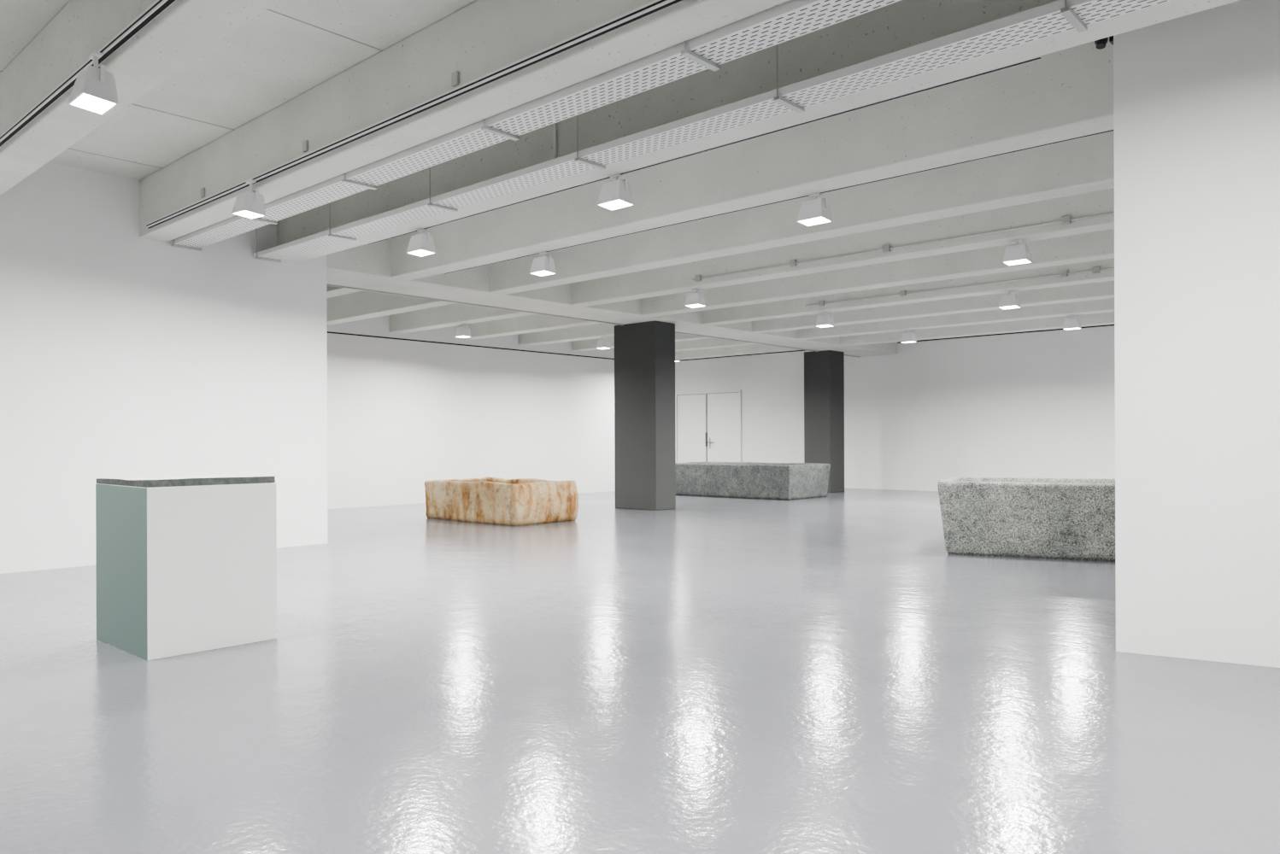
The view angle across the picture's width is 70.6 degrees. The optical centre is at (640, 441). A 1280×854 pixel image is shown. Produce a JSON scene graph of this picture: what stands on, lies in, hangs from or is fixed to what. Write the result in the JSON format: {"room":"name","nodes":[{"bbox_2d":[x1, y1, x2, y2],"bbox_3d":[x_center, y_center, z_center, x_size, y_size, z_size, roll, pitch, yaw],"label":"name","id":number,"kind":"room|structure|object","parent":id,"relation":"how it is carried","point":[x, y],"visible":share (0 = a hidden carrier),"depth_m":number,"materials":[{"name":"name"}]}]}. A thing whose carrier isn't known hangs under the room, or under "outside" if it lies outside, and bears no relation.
{"room":"museum","nodes":[
{"label":"museum","id":0,"kind":"room"},
{"bbox_2d":[0,162,327,574],"bbox_3d":[-6.977,-0.722,7.316,0.160,3.900,9.485,0,0,42],"label":"wall","id":1,"kind":"structure","parent":0,"point":[123,354],"depth_m":9.17,"materials":[{"name":"white paint"}]},
{"bbox_2d":[0,0,791,204],"bbox_3d":[0.115,-2.800,11.015,23.000,0.200,24.900,0,0,42],"label":"ceiling","id":2,"kind":"structure","parent":0,"point":[273,59],"depth_m":6.46,"materials":[{"name":"paint"}]},
{"bbox_2d":[68,148,162,168],"bbox_3d":[-1.442,-2.693,12.425,0.012,0.003,24.500,0,0,42],"label":"trim","id":3,"kind":"structure","parent":2,"relation":"attached to","point":[68,149],"depth_m":8.53,"materials":[{"name":"grey"}]},
{"bbox_2d":[0,70,234,129],"bbox_3d":[-0.256,-2.697,11.351,0.012,0.003,24.500,0,0,42],"label":"trim","id":4,"kind":"structure","parent":2,"relation":"attached to","point":[0,71],"depth_m":7.44,"materials":[{"name":"grey"}]},
{"bbox_2d":[0,0,279,195],"bbox_3d":[-0.995,-2.401,3.456,14.100,0.590,0.300,0,0,42],"label":"concrete beam","id":5,"kind":"structure","parent":2,"relation":"attached to","point":[184,31],"depth_m":5.39,"materials":[{"name":"white concrete"}]},
{"bbox_2d":[0,0,176,146],"bbox_3d":[-1.219,-2.170,3.431,13.400,0.040,0.036,0,0,42],"label":"track","id":6,"kind":"object","parent":5,"relation":"attached to","point":[158,7],"visible":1,"depth_m":5.13,"materials":[{"name":"white"}]},
{"bbox_2d":[67,51,118,115],"bbox_3d":[-3.020,-1.999,4.987,0.249,0.286,0.178,0,0,42],"label":"floodlight","id":7,"kind":"object","parent":6,"relation":"attached to","point":[94,90],"visible":1,"depth_m":4.94,"materials":[{"name":"white metal"}]},
{"bbox_2d":[266,8,527,103],"bbox_3d":[1.464,-2.704,9.794,0.012,0.003,24.500,0,0,42],"label":"trim","id":8,"kind":"structure","parent":2,"relation":"attached to","point":[267,8],"depth_m":5.90,"materials":[{"name":"grey metal"}]},
{"bbox_2d":[139,0,789,241],"bbox_3d":[0.119,-2.405,4.686,14.100,0.590,0.280,0,0,42],"label":"concrete beam","id":9,"kind":"structure","parent":2,"relation":"attached to","point":[482,38],"depth_m":5.96,"materials":[{"name":"white concrete"}]},
{"bbox_2d":[200,187,205,197],"bbox_3d":[-3.955,-2.254,8.172,0.060,0.080,0.019,0,0,42],"label":"junction box","id":10,"kind":"object","parent":9,"relation":"attached to","point":[202,190],"visible":1,"depth_m":8.15,"materials":[{"name":"silver metal"}]},
{"bbox_2d":[302,140,308,152],"bbox_3d":[-2.561,-2.260,6.910,0.060,0.080,0.019,0,0,42],"label":"junction box","id":11,"kind":"object","parent":9,"relation":"attached to","point":[305,143],"visible":1,"depth_m":6.90,"materials":[{"name":"silver metal"}]},
{"bbox_2d":[146,0,683,228],"bbox_3d":[-0.024,-2.175,4.602,13.200,0.040,0.036,0,0,42],"label":"track","id":12,"kind":"object","parent":9,"relation":"attached to","point":[654,6],"visible":1,"depth_m":5.62,"materials":[{"name":"white"}]},
{"bbox_2d":[231,179,265,218],"bbox_3d":[-3.211,-1.994,7.413,0.252,0.294,0.178,0,0,42],"label":"floodlight","id":13,"kind":"object","parent":12,"relation":"attached to","point":[250,204],"visible":1,"depth_m":7.36,"materials":[{"name":"white metal"}]},
{"bbox_2d":[451,70,458,86],"bbox_3d":[-1.153,-2.265,5.635,0.060,0.080,0.019,0,0,42],"label":"junction box","id":14,"kind":"object","parent":9,"relation":"attached to","point":[455,76],"visible":1,"depth_m":5.62,"materials":[{"name":"silver metal"}]},
{"bbox_2d":[170,0,901,251],"bbox_3d":[0.318,-2.378,4.899,13.890,0.647,0.292,0,0,42],"label":"cable tray","id":15,"kind":"object","parent":2,"relation":"hanging from","point":[790,20],"visible":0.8,"depth_m":5.49,"materials":[{"name":"silver metal"}]},
{"bbox_2d":[553,123,556,158],"bbox_3d":[-0.674,-2.410,7.163,0.022,0.565,0.022,0,0,-25],"label":"pipe","id":16,"kind":"object","parent":2,"relation":"attached to","point":[554,124],"visible":0.31,"depth_m":7.15,"materials":[{"name":"white metal"}]},
{"bbox_2d":[253,0,1172,262],"bbox_3d":[0.904,-2.380,5.545,13.890,0.647,0.287,0,0,42],"label":"cable tray","id":17,"kind":"object","parent":2,"relation":"hanging from","point":[1059,16],"visible":0.89,"depth_m":5.57,"materials":[{"name":"silver metal"}]},
{"bbox_2d":[326,36,1113,298],"bbox_3d":[-1.011,-2.401,9.770,22.600,0.590,0.300,0,0,42],"label":"concrete beam","id":18,"kind":"structure","parent":2,"relation":"attached to","point":[1066,93],"depth_m":7.37,"materials":[{"name":"white concrete"}]},
{"bbox_2d":[443,129,1113,274],"bbox_3d":[0.436,-2.134,8.686,7.800,0.040,0.036,0,0,42],"label":"track","id":19,"kind":"object","parent":18,"relation":"attached to","point":[1112,130],"visible":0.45,"depth_m":7.60,"materials":[{"name":"white"}]},
{"bbox_2d":[529,252,556,276],"bbox_3d":[-1.081,-1.985,10.048,0.249,0.239,0.178,0,0,42],"label":"floodlight","id":20,"kind":"object","parent":19,"relation":"attached to","point":[543,266],"visible":1,"depth_m":10.00,"materials":[{"name":"white metal"}]},
{"bbox_2d":[796,193,832,226],"bbox_3d":[1.491,-1.995,7.719,0.249,0.239,0.178,0,0,42],"label":"floodlight","id":21,"kind":"object","parent":19,"relation":"attached to","point":[815,211],"visible":1,"depth_m":7.67,"materials":[{"name":"white metal"}]},
{"bbox_2d":[326,130,1114,326],"bbox_3d":[0.049,-2.405,10.941,22.600,0.590,0.300,0,0,42],"label":"concrete beam","id":22,"kind":"structure","parent":2,"relation":"attached to","point":[1083,165],"depth_m":9.09,"materials":[{"name":"white concrete"}]},
{"bbox_2d":[389,187,1114,334],"bbox_3d":[1.123,-2.409,12.127,22.600,0.590,0.300,0,0,42],"label":"concrete beam","id":23,"kind":"structure","parent":2,"relation":"attached to","point":[676,278],"depth_m":10.86,"materials":[{"name":"white concrete"}]},
{"bbox_2d":[454,323,470,338],"bbox_3d":[-3.145,-1.978,16.053,0.249,0.237,0.179,0,0,42],"label":"floodlight","id":24,"kind":"object","parent":23,"relation":"attached to","point":[462,331],"visible":1,"depth_m":15.99,"materials":[{"name":"white metal"}]},
{"bbox_2d":[684,288,705,308],"bbox_3d":[0.765,-1.992,12.505,0.249,0.239,0.178,0,0,42],"label":"floodlight","id":25,"kind":"object","parent":23,"relation":"attached to","point":[695,299],"visible":1,"depth_m":12.45,"materials":[{"name":"white metal"}]},
{"bbox_2d":[692,211,1114,281],"bbox_3d":[4.121,-2.221,9.180,9.200,0.080,0.042,0,0,42],"label":"conduit","id":26,"kind":"object","parent":23,"relation":"attached to","point":[1065,220],"visible":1,"depth_m":10.16,"materials":[{"name":"grey metal"}]},
{"bbox_2d":[1002,239,1032,265],"bbox_3d":[3.978,-2.005,9.528,0.249,0.239,0.178,0,0,42],"label":"floodlight","id":27,"kind":"object","parent":23,"relation":"attached to","point":[1018,254],"visible":1,"depth_m":9.48,"materials":[{"name":"white metal"}]},
{"bbox_2d":[277,0,1239,262],"bbox_3d":[1.102,-2.409,5.772,14.100,0.590,0.290,0,0,42],"label":"concrete beam","id":28,"kind":"structure","parent":2,"relation":"attached to","point":[903,24],"depth_m":6.09,"materials":[{"name":"white concrete"}]},
{"bbox_2d":[366,55,1041,245],"bbox_3d":[-0.345,-2.130,7.302,6.900,0.040,0.036,0,0,42],"label":"track","id":29,"kind":"object","parent":28,"relation":"attached to","point":[1037,57],"visible":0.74,"depth_m":6.23,"materials":[{"name":"white"}]},
{"bbox_2d":[406,228,435,257],"bbox_3d":[-2.166,-1.981,8.940,0.249,0.239,0.178,0,0,42],"label":"floodlight","id":30,"kind":"object","parent":29,"relation":"attached to","point":[422,244],"visible":1,"depth_m":8.88,"materials":[{"name":"white metal"}]},
{"bbox_2d":[596,174,634,210],"bbox_3d":[-0.194,-1.988,7.154,0.249,0.239,0.178,0,0,42],"label":"floodlight","id":31,"kind":"object","parent":29,"relation":"attached to","point":[617,194],"visible":1,"depth_m":7.11,"materials":[{"name":"white metal"}]},
{"bbox_2d":[457,228,1114,340],"bbox_3d":[2.197,-2.414,13.313,22.600,0.590,0.300,0,0,42],"label":"concrete beam","id":32,"kind":"structure","parent":2,"relation":"attached to","point":[1096,245],"depth_m":12.42,"materials":[{"name":"white concrete"}]},
{"bbox_2d":[518,258,1114,346],"bbox_3d":[3.271,-2.418,14.499,22.600,0.590,0.300,0,0,42],"label":"concrete beam","id":33,"kind":"structure","parent":2,"relation":"attached to","point":[792,308],"depth_m":13.92,"materials":[{"name":"white concrete"}]},
{"bbox_2d":[595,336,610,349],"bbox_3d":[-0.735,-1.988,18.119,0.249,0.237,0.179,0,0,42],"label":"floodlight","id":34,"kind":"object","parent":33,"relation":"attached to","point":[603,343],"visible":1,"depth_m":18.06,"materials":[{"name":"white metal"}]},
{"bbox_2d":[815,311,833,328],"bbox_3d":[3.018,-2.001,14.755,0.249,0.239,0.178,0,0,42],"label":"floodlight","id":35,"kind":"object","parent":33,"relation":"attached to","point":[824,320],"visible":1,"depth_m":14.71,"materials":[{"name":"white metal"}]},
{"bbox_2d":[805,266,1114,305],"bbox_3d":[6.195,-2.250,11.619,9.400,0.080,0.042,0,0,42],"label":"conduit","id":36,"kind":"object","parent":33,"relation":"attached to","point":[1095,269],"visible":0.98,"depth_m":12.90,"materials":[{"name":"grey metal"}]},
{"bbox_2d":[998,290,1020,309],"bbox_3d":[5.219,-2.010,12.761,0.249,0.239,0.178,0,0,42],"label":"floodlight","id":37,"kind":"object","parent":33,"relation":"attached to","point":[1010,301],"visible":1,"depth_m":12.71,"materials":[{"name":"white metal"}]},
{"bbox_2d":[571,280,1114,351],"bbox_3d":[4.345,-2.422,15.685,22.600,0.590,0.300,0,0,42],"label":"concrete beam","id":38,"kind":"structure","parent":2,"relation":"attached to","point":[1099,290],"depth_m":15.11,"materials":[{"name":"white concrete"}]},
{"bbox_2d":[675,298,1114,352],"bbox_3d":[5.418,-2.427,16.872,22.600,0.590,0.300,0,0,42],"label":"concrete beam","id":39,"kind":"structure","parent":2,"relation":"attached to","point":[1100,306],"depth_m":16.62,"materials":[{"name":"white concrete"}]},
{"bbox_2d":[675,351,680,362],"bbox_3d":[0.780,-1.994,21.133,0.249,0.237,0.179,0,0,42],"label":"floodlight","id":40,"kind":"object","parent":39,"relation":"attached to","point":[677,358],"visible":0.23,"depth_m":21.05,"materials":[{"name":"white metal"}]},
{"bbox_2d":[900,329,916,343],"bbox_3d":[5.120,-2.012,17.211,0.249,0.234,0.179,0,0,42],"label":"floodlight","id":41,"kind":"object","parent":39,"relation":"attached to","point":[908,337],"visible":1,"depth_m":17.16,"materials":[{"name":"white metal"}]},
{"bbox_2d":[1062,314,1081,329],"bbox_3d":[7.292,-2.021,15.244,0.249,0.234,0.179,0,0,42],"label":"floodlight","id":42,"kind":"object","parent":39,"relation":"attached to","point":[1070,323],"visible":1,"depth_m":15.19,"materials":[{"name":"white metal"}]},
{"bbox_2d":[675,311,1114,360],"bbox_3d":[6.593,-2.431,18.169,22.600,0.590,0.300,0,0,42],"label":"concrete beam","id":43,"kind":"structure","parent":2,"relation":"attached to","point":[1102,319],"depth_m":18.42,"materials":[{"name":"white concrete"}]},
{"bbox_2d":[326,315,614,509],"bbox_3d":[-4.685,-0.731,17.527,0.170,3.900,13.700,0,0,42],"label":"wall","id":44,"kind":"structure","parent":0,"point":[402,415],"depth_m":18.44,"materials":[{"name":"white paint"}]},
{"bbox_2d":[326,331,614,359],"bbox_3d":[-4.629,-1.984,17.472,0.015,0.025,13.700,0,0,42],"label":"trim","id":45,"kind":"structure","parent":44,"relation":"attached to","point":[326,331],"depth_m":18.50,"materials":[{"name":"grey metal"}]},
{"bbox_2d":[326,239,897,357],"bbox_3d":[0.853,-2.407,16.746,1.000,0.593,15.015,0,0,42],"label":"girder","id":46,"kind":"object","parent":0,"point":[366,267],"depth_m":13.55,"materials":[{"name":"white concrete"}]},
{"bbox_2d":[326,283,860,358],"bbox_3d":[0.511,-2.117,17.134,0.030,0.050,14.900,0,0,42],"label":"trim","id":47,"kind":"structure","parent":46,"relation":"attached to","point":[327,284],"depth_m":14.46,"materials":[{"name":"grey metal"}]},
{"bbox_2d":[0,487,1279,853],"bbox_3d":[0.131,1.250,11.015,23.000,0.100,24.900,0,0,42],"label":"floor","id":48,"kind":"structure","parent":0,"point":[704,675],"depth_m":4.13,"materials":[{"name":"grey concrete"}]},
{"bbox_2d":[95,482,276,660],"bbox_3d":[-2.786,0.734,5.547,0.840,0.955,0.740,0,0,42],"label":"plinth","id":49,"kind":"object","parent":48,"relation":"on","point":[180,570],"visible":0.86,"depth_m":5.24,"materials":[{"name":"white paint"}]},
{"bbox_2d":[95,475,275,487],"bbox_3d":[-2.790,0.232,5.544,0.827,0.044,0.737,0,0,42],"label":"stone slab","id":50,"kind":"object","parent":49,"relation":"on","point":[144,482],"visible":1,"depth_m":5.30,"materials":[{"name":"grey stone"}]},
{"bbox_2d":[424,476,577,526],"bbox_3d":[-2.165,0.897,14.011,2.264,0.623,1.268,0,0,42],"label":"trough","id":51,"kind":"object","parent":48,"relation":"on","point":[490,501],"visible":1,"depth_m":13.40,"materials":[{"name":"stone"}]},
{"bbox_2d":[614,320,675,510],"bbox_3d":[0.083,-0.455,16.259,1.000,3.310,0.540,0,0,42],"label":"column","id":52,"kind":"structure","parent":48,"relation":"on","point":[645,448],"depth_m":15.99,"materials":[{"name":"grey paint"}]},
{"bbox_2d":[675,462,830,500],"bbox_3d":[2.286,0.831,19.922,3.416,0.720,1.617,0,0,42],"label":"trough","id":53,"kind":"object","parent":48,"relation":"on","point":[748,480],"visible":0.96,"depth_m":19.05,"materials":[{"name":"grey stone"}]},
{"bbox_2d":[804,350,844,493],"bbox_3d":[4.371,-0.472,21.442,0.700,3.310,0.660,0,0,42],"label":"column","id":54,"kind":"structure","parent":48,"relation":"on","point":[824,371],"depth_m":21.20,"materials":[{"name":"grey paint"}]},
{"bbox_2d":[937,476,1115,562],"bbox_3d":[4.658,0.795,9.528,2.763,0.773,1.363,0,0,24],"label":"trough","id":55,"kind":"object","parent":48,"relation":"on","point":[1038,518],"visible":0.56,"depth_m":9.17,"materials":[{"name":"grey stone"}]},
{"bbox_2d":[675,325,1115,491],"bbox_3d":[8.412,-0.784,20.170,22.600,3.900,0.200,0,0,42],"label":"wall","id":56,"kind":"structure","parent":0,"point":[1040,404],"depth_m":21.12,"materials":[{"name":"white paint"}]},
{"bbox_2d":[675,392,706,463],"bbox_3d":[1.491,-0.116,26.268,1.150,2.620,0.048,0,0,42],"label":"frame","id":57,"kind":"object","parent":56,"relation":"attached to","point":[676,395],"visible":0.82,"depth_m":26.61,"materials":[{"name":"white paint"}]},
{"bbox_2d":[677,394,705,463],"bbox_3d":[1.516,-0.089,26.260,1.074,2.545,0.028,0,0,42],"label":"leaf","id":58,"kind":"object","parent":56,"relation":"attached to","point":[691,408],"visible":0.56,"depth_m":26.25,"materials":[{"name":"white paint"}]},
{"bbox_2d":[705,393,707,462],"bbox_3d":[1.913,-0.098,25.889,0.065,2.540,0.040,0,0,42],"label":"meeting gap","id":59,"kind":"object","parent":58,"relation":"attached to","point":[706,394],"visible":0.82,"depth_m":25.88,"materials":[{"name":"grey"}]},
{"bbox_2d":[706,393,739,462],"bbox_3d":[2.350,-0.092,25.505,1.124,2.545,0.028,0,0,42],"label":"leaf","id":60,"kind":"object","parent":56,"relation":"attached to","point":[723,409],"visible":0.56,"depth_m":25.48,"materials":[{"name":"white paint"}]},
{"bbox_2d":[706,390,741,462],"bbox_3d":[2.362,-0.119,25.480,1.200,2.620,0.048,0,0,42],"label":"frame","id":61,"kind":"object","parent":56,"relation":"attached to","point":[739,391],"visible":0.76,"depth_m":25.08,"materials":[{"name":"white paint"}]},
{"bbox_2d":[710,392,739,393],"bbox_3d":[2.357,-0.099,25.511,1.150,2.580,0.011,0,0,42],"label":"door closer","id":62,"kind":"object","parent":56,"relation":"attached to","point":[727,392],"visible":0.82,"depth_m":25.51,"materials":[{"name":"grey metal"}]},
{"bbox_2d":[680,324,1114,361],"bbox_3d":[8.339,-2.423,20.098,22.600,0.040,0.016,0,0,42],"label":"trim","id":63,"kind":"structure","parent":56,"relation":"attached to","point":[1105,325],"depth_m":21.02,"materials":[{"name":"grey metal"}]},
{"bbox_2d":[1113,0,1279,668],"bbox_3d":[5.142,-0.771,3.868,5.500,3.900,0.300,0,0,30],"label":"wall","id":64,"kind":"structure","parent":0,"point":[1196,96],"depth_m":4.92,"materials":[{"name":"white paint"}]},
{"bbox_2d":[1094,35,1113,49],"bbox_3d":[2.694,-2.358,5.226,0.098,0.168,0.123,0,0,42],"label":"security camera","id":65,"kind":"object","parent":64,"relation":"attached to","point":[1100,44],"visible":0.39,"depth_m":5.20,"materials":[{"name":"black plastic"}]}
]}

